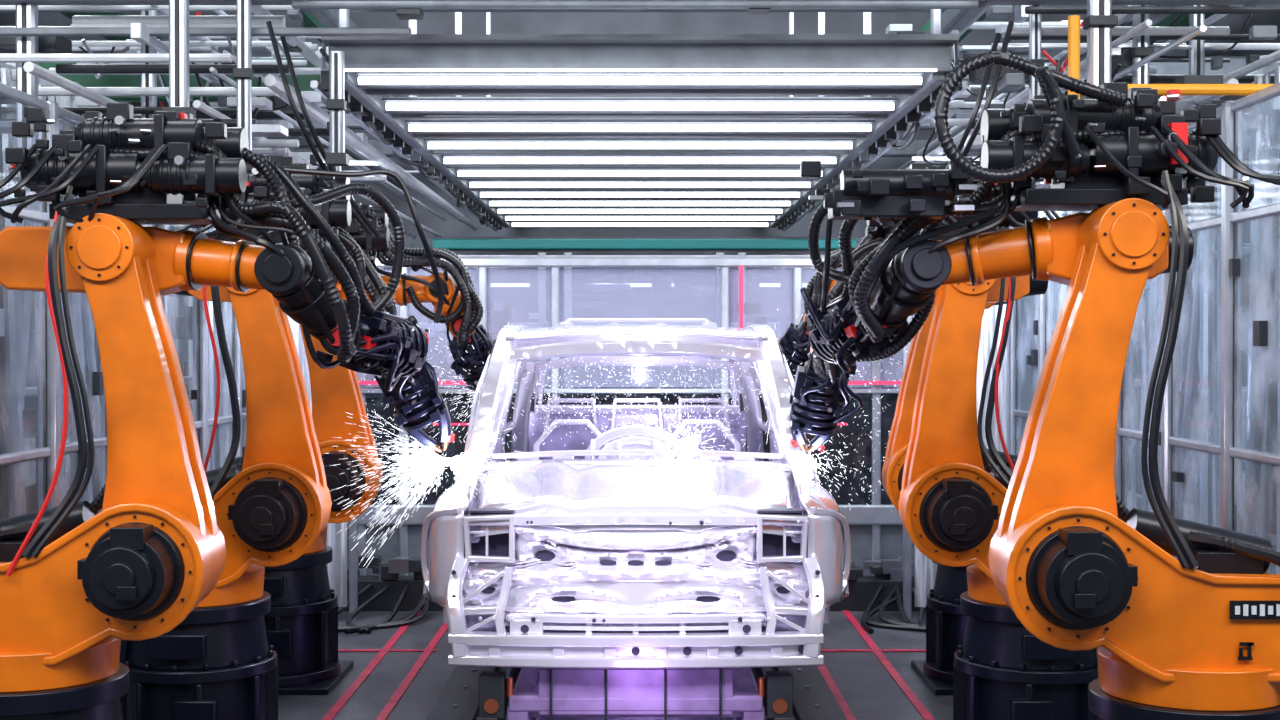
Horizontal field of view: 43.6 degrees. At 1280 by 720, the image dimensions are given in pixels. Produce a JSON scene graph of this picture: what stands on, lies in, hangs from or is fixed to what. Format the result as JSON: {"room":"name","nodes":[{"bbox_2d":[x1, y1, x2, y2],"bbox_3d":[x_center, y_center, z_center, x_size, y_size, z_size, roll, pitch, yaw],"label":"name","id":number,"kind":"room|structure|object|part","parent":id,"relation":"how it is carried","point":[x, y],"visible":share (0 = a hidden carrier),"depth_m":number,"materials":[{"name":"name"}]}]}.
{"room":"factory floor","nodes":[
{"label":"factory floor","id":0,"kind":"room"},
{"bbox_2d":[0,12,170,229],"bbox_3d":[-6.100,-1.290,9.488,0.200,6.600,22.000,0,1,0],"label":"wall","id":1,"kind":"structure","parent":0,"point":[6,18],"depth_m":16.40,"materials":[{"name":"paint"}]},
{"bbox_2d":[278,610,952,719],"bbox_3d":[0.000,2.056,9.520,12.400,0.108,22.000,0,1,0],"label":"floor","id":2,"kind":"structure","parent":0,"point":[870,692],"depth_m":10.16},
{"bbox_2d":[0,63,245,519],"bbox_3d":[-4.114,0.052,10.414,1.272,3.900,8.906,0,1,0],"label":"wall","id":3,"kind":"structure","parent":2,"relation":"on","point":[18,309],"depth_m":10.20,"materials":[{"name":"grey metal"}]},
{"bbox_2d":[0,82,245,511],"bbox_3d":[-3.062,0.337,9.366,0.225,3.350,8.125,0,1,0],"label":"fence","id":4,"kind":"object","parent":2,"relation":"on","point":[50,377],"visible":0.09,"depth_m":8.27,"materials":[{"name":"metal"}]},
{"bbox_3d":[-3.050,0.363,9.204,0.200,3.300,7.800,0,1,0],"label":"rail","id":5,"kind":"part","parent":4,"relation":"part of","materials":[{"name":"metal"}]},
{"bbox_2d":[0,103,443,719],"bbox_3d":[-1.784,0.517,6.391,2.344,3.045,1.222,0,1,-22],"label":"robot","id":6,"kind":"object","parent":2,"relation":"on","point":[76,582],"visible":1,"depth_m":6.12,"materials":[{"name":"orange metal"}]},
{"bbox_3d":[-2.171,0.227,6.119,1.121,1.531,0.429,0,1,32],"label":"shoulder motor","id":7,"kind":"part","parent":6,"relation":"part of","materials":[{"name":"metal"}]},
{"bbox_3d":[-1.915,0.221,6.202,0.529,1.559,0.280,0,1,0],"label":"link arm","id":8,"kind":"part","parent":6,"relation":"part of","materials":[{"name":"orange paint"}]},
{"bbox_2d":[119,163,454,719],"bbox_3d":[-1.853,0.494,8.204,1.697,3.050,1.166,0,1,0],"label":"robot","id":9,"kind":"object","parent":2,"relation":"on","point":[271,507],"visible":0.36,"depth_m":7.92,"materials":[{"name":"orange metal"}]},
{"bbox_3d":[-2.076,0.199,8.022,1.070,1.531,0.440,0,1,35],"label":"shoulder motor","id":10,"kind":"part","parent":9,"relation":"part of","materials":[{"name":"black metal"}]},
{"bbox_3d":[-1.850,0.193,8.102,0.519,1.559,0.280,0,1,0],"label":"link arm","id":11,"kind":"part","parent":9,"relation":"part of","materials":[{"name":"orange paint"}]},
{"bbox_2d":[325,411,444,567],"bbox_3d":[-1.475,0.694,8.484,0.652,0.844,0.722,0,1,30],"label":"sparks","id":12,"kind":"object","parent":9,"relation":"attached to","point":[440,465],"visible":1,"depth_m":8.58,"materials":[{"name":"white"}]},
{"bbox_2d":[220,195,494,694],"bbox_3d":[-1.823,0.478,10.059,1.858,3.051,1.075,0,1,0],"label":"robot","id":13,"kind":"object","parent":2,"relation":"on","point":[301,623],"visible":0.39,"depth_m":9.89,"materials":[{"name":"orange metal"}]},
{"bbox_3d":[-2.122,0.181,9.921,1.079,1.531,0.438,0,1,35],"label":"shoulder motor","id":14,"kind":"part","parent":13,"relation":"part of","materials":[{"name":"black metal"}]},
{"bbox_3d":[-1.920,0.175,10.002,0.579,1.559,0.280,0,1,0],"label":"link arm","id":15,"kind":"part","parent":13,"relation":"part of","materials":[{"name":"orange paint"}]},
{"bbox_2d":[363,237,902,388],"bbox_3d":[0.000,0.272,17.258,6.500,3.330,2.590,0,1,0],"label":"wall","id":16,"kind":"structure","parent":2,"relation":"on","point":[695,282],"depth_m":17.02,"materials":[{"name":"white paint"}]},
{"bbox_2d":[331,554,937,633],"bbox_3d":[0.018,1.779,12.283,5.471,0.422,1.363,0,1,0],"label":"wall","id":17,"kind":"structure","parent":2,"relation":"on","point":[882,591],"depth_m":12.62,"materials":[{"name":"grey metal"}]},
{"bbox_2d":[476,667,794,719],"bbox_3d":[-0.020,1.728,9.217,1.500,0.570,7.600,0,1,0],"label":"conveyor skid","id":18,"kind":"object","parent":2,"relation":"on","point":[537,693],"visible":0.33,"depth_m":7.56,"materials":[{"name":"purple metal"}]},
{"bbox_2d":[421,318,850,668],"bbox_3d":[-0.020,0.585,9.832,2.211,1.745,4.872,0,1,0],"label":"shell","id":19,"kind":"object","parent":18,"relation":"on","point":[590,550],"visible":0.98,"depth_m":7.66,"materials":[{"name":"metal"}]},
{"bbox_2d":[359,356,521,516],"bbox_3d":[-1.420,0.461,10.899,1.431,1.254,1.522,0,1,0],"label":"sparks","id":20,"kind":"object","parent":19,"relation":"attached to","point":[444,356],"visible":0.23,"depth_m":10.84,"materials":[{"name":"white"}]},
{"bbox_2d":[413,322,531,480],"bbox_3d":[-1.068,0.309,10.490,0.919,1.243,1.142,0,1,0],"label":"sparks","id":21,"kind":"object","parent":19,"relation":"attached to","point":[508,322],"visible":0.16,"depth_m":10.37,"materials":[{"name":"white"}]},
{"bbox_2d":[444,428,520,498],"bbox_3d":[-0.754,0.650,8.612,0.478,0.576,0.413,1,1,43],"label":"sparks","id":22,"kind":"object","parent":19,"relation":"attached to","point":[451,462],"visible":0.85,"depth_m":8.61,"materials":[{"name":"white"}]},
{"bbox_2d":[474,460,796,537],"bbox_3d":[-0.020,0.701,8.175,1.722,0.290,1.265,0,1,0],"label":"hood","id":23,"kind":"object","parent":19,"relation":"attached to","point":[555,495],"depth_m":7.81,"materials":[{"name":"metal"}]},
{"bbox_3d":[-0.020,1.075,7.705,1.802,0.705,0.610,0,1,0],"label":"frame","id":24,"kind":"part","parent":19,"relation":"part of","materials":[{"name":"white metal"}]},
{"bbox_3d":[-0.020,-0.180,10.694,1.581,0.120,2.251,0,1,0],"label":"roof panel","id":25,"kind":"part","parent":19,"relation":"part of","materials":[{"name":"white metal"}]},
{"bbox_3d":[-0.020,0.582,8.856,1.762,0.070,0.284,0,1,0],"label":"cowl panel","id":26,"kind":"part","parent":19,"relation":"part of","materials":[{"name":"white metal"}]},
{"bbox_2d":[525,353,760,446],"bbox_3d":[0.020,0.232,9.683,1.411,0.638,1.063,0,1,0],"label":"sparks","id":27,"kind":"object","parent":19,"relation":"attached to","point":[728,353],"visible":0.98,"depth_m":9.68,"materials":[{"name":"white"}]},
{"bbox_2d":[628,405,752,465],"bbox_3d":[0.248,0.532,8.883,0.751,0.735,0.731,0,1,-10],"label":"sparks","id":28,"kind":"object","parent":19,"relation":"attached to","point":[690,446],"visible":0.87,"depth_m":8.85,"materials":[{"name":"white"}]},
{"bbox_2d":[753,314,862,467],"bbox_3d":[0.900,0.188,10.505,1.136,1.056,1.102,0,1,0],"label":"sparks","id":29,"kind":"object","parent":19,"relation":"attached to","point":[797,314],"visible":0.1,"depth_m":10.46,"materials":[{"name":"white"}]},
{"bbox_2d":[796,441,856,504],"bbox_3d":[0.952,0.582,8.627,0.356,0.511,0.452,0,1,-20],"label":"sparks","id":30,"kind":"object","parent":19,"relation":"attached to","point":[807,461],"visible":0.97,"depth_m":8.59,"materials":[{"name":"white"}]},
{"bbox_2d":[766,359,893,505],"bbox_3d":[1.360,0.469,10.950,1.149,1.165,1.462,0,1,0],"label":"sparks","id":31,"kind":"object","parent":19,"relation":"attached to","point":[893,359],"visible":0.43,"depth_m":10.83,"materials":[{"name":"white"}]},
{"bbox_2d":[426,666,846,719],"bbox_3d":[-0.020,1.963,9.226,2.300,0.100,7.615,0,1,0],"label":"floor track covers","id":32,"kind":"object","parent":2,"relation":"on","point":[813,699],"visible":0.23,"depth_m":9.34,"materials":[{"name":"grey paint"}]},
{"bbox_3d":[-0.020,1.963,9.219,1.650,0.100,7.600,0,1,0],"label":"edge rail","id":33,"kind":"part","parent":32,"relation":"part of","materials":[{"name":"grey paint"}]},
{"bbox_2d":[287,257,993,574],"bbox_3d":[0.000,0.560,13.833,5.830,2.820,1.444,0,1,0],"label":"enclosure","id":34,"kind":"object","parent":2,"relation":"on","point":[876,529],"visible":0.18,"depth_m":13.22,"materials":[{"name":"metal"}]},
{"bbox_3d":[0.000,1.635,13.236,5.800,0.580,0.030,0,1,0],"label":"panel","id":35,"kind":"part","parent":34,"relation":"part of","materials":[{"name":"grey paint"}]},
{"bbox_3d":[0.000,0.735,13.227,5.800,0.920,0.012,0,1,0],"label":"splash glass","id":36,"kind":"part","parent":34,"relation":"part of","materials":[{"name":"grey"}]},
{"bbox_2d":[779,226,1017,694],"bbox_3d":[1.755,0.478,10.059,1.794,3.051,1.075,0,1,0],"label":"robot","id":37,"kind":"object","parent":2,"relation":"on","point":[945,622],"visible":0.17,"depth_m":9.89,"materials":[{"name":"orange metal"}]},
{"bbox_3d":[1.790,0.175,10.002,0.519,1.559,0.280,0,1,0],"label":"link arm","id":38,"kind":"part","parent":37,"relation":"part of","materials":[{"name":"orange paint"}]},
{"bbox_3d":[2.022,0.181,9.921,1.079,1.531,0.438,0,1,-35],"label":"shoulder motor","id":39,"kind":"part","parent":37,"relation":"part of","materials":[{"name":"metal"}]},
{"bbox_2d":[789,157,1121,719],"bbox_3d":[1.627,0.495,8.184,1.648,3.051,1.127,0,1,0],"label":"robot","id":40,"kind":"object","parent":2,"relation":"on","point":[953,493],"visible":0.39,"depth_m":7.94,"materials":[{"name":"orange metal"}]},
{"bbox_3d":[1.560,0.193,8.102,0.459,1.559,0.280,0,1,0],"label":"link arm","id":41,"kind":"part","parent":40,"relation":"part of","materials":[{"name":"orange paint"}]},
{"bbox_3d":[1.822,0.199,8.021,1.079,1.531,0.438,0,1,-35],"label":"shoulder motor","id":42,"kind":"part","parent":40,"relation":"part of","materials":[{"name":"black metal"}]},
{"bbox_2d":[903,304,1009,618],"bbox_3d":[2.425,0.565,12.231,0.810,2.840,0.130,0,1,0],"label":"panel","id":43,"kind":"object","parent":2,"relation":"on","point":[1004,377],"visible":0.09,"depth_m":12.23,"materials":[{"name":"white plastic"}]},
{"bbox_2d":[800,51,1279,719],"bbox_3d":[1.512,0.460,6.125,2.300,3.164,1.275,0,1,28],"label":"robot","id":44,"kind":"object","parent":2,"relation":"on","point":[1196,635],"visible":1,"depth_m":5.79,"materials":[{"name":"orange metal"}]},
{"bbox_3d":[1.615,0.199,5.902,0.589,1.569,0.280,0,1,0],"label":"link arm","id":45,"kind":"part","parent":44,"relation":"part of","materials":[{"name":"orange paint"}]},
{"bbox_3d":[1.841,0.205,5.819,1.121,1.541,0.429,0,1,-32],"label":"shoulder motor","id":46,"kind":"part","parent":44,"relation":"part of","materials":[{"name":"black metal"}]},
{"bbox_3d":[2.170,0.949,5.616,0.200,0.208,0.008,0,1,0],"label":"name plate","id":47,"kind":"part","parent":44,"relation":"part of","materials":[{"name":"black metal"}]},
{"bbox_2d":[1009,82,1279,559],"bbox_3d":[3.062,0.338,9.204,0.225,3.350,7.800,0,1,0],"label":"fence","id":48,"kind":"object","parent":2,"relation":"on","point":[1229,221],"visible":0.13,"depth_m":8.26,"materials":[{"name":"metal"}]},
{"bbox_2d":[1040,55,1279,574],"bbox_3d":[4.112,0.051,10.554,1.276,3.900,9.187,0,1,0],"label":"wall","id":49,"kind":"structure","parent":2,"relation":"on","point":[1198,339],"depth_m":10.24,"materials":[{"name":"grey metal"}]},
{"bbox_2d":[0,0,1279,238],"bbox_3d":[0.000,-2.059,12.131,11.600,2.711,16.300,0,1,0],"label":"ceiling","id":50,"kind":"structure","parent":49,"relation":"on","point":[171,57],"depth_m":8.69,"materials":[{"name":"grey paint"}]},
{"bbox_2d":[310,9,969,230],"bbox_3d":[0.004,-2.959,14.629,3.714,2.958,11.937,0,1,0],"label":"lighting canopy","id":51,"kind":"object","parent":50,"relation":"attached to","point":[514,162],"visible":0.91,"depth_m":10.43,"materials":[{"name":"white"}]},
{"bbox_2d":[171,12,1086,459],"bbox_3d":[0.000,-1.394,20.588,12.400,6.600,0.200,0,1,0],"label":"wall","id":52,"kind":"structure","parent":0,"point":[526,298],"depth_m":20.49,"materials":[{"name":"metal"}]},
{"bbox_2d":[1112,14,1279,332],"bbox_3d":[6.100,-1.290,9.488,0.200,6.600,22.000,0,1,0],"label":"wall","id":53,"kind":"structure","parent":0,"point":[1236,22],"depth_m":15.91,"materials":[{"name":"metal"}]}
]}

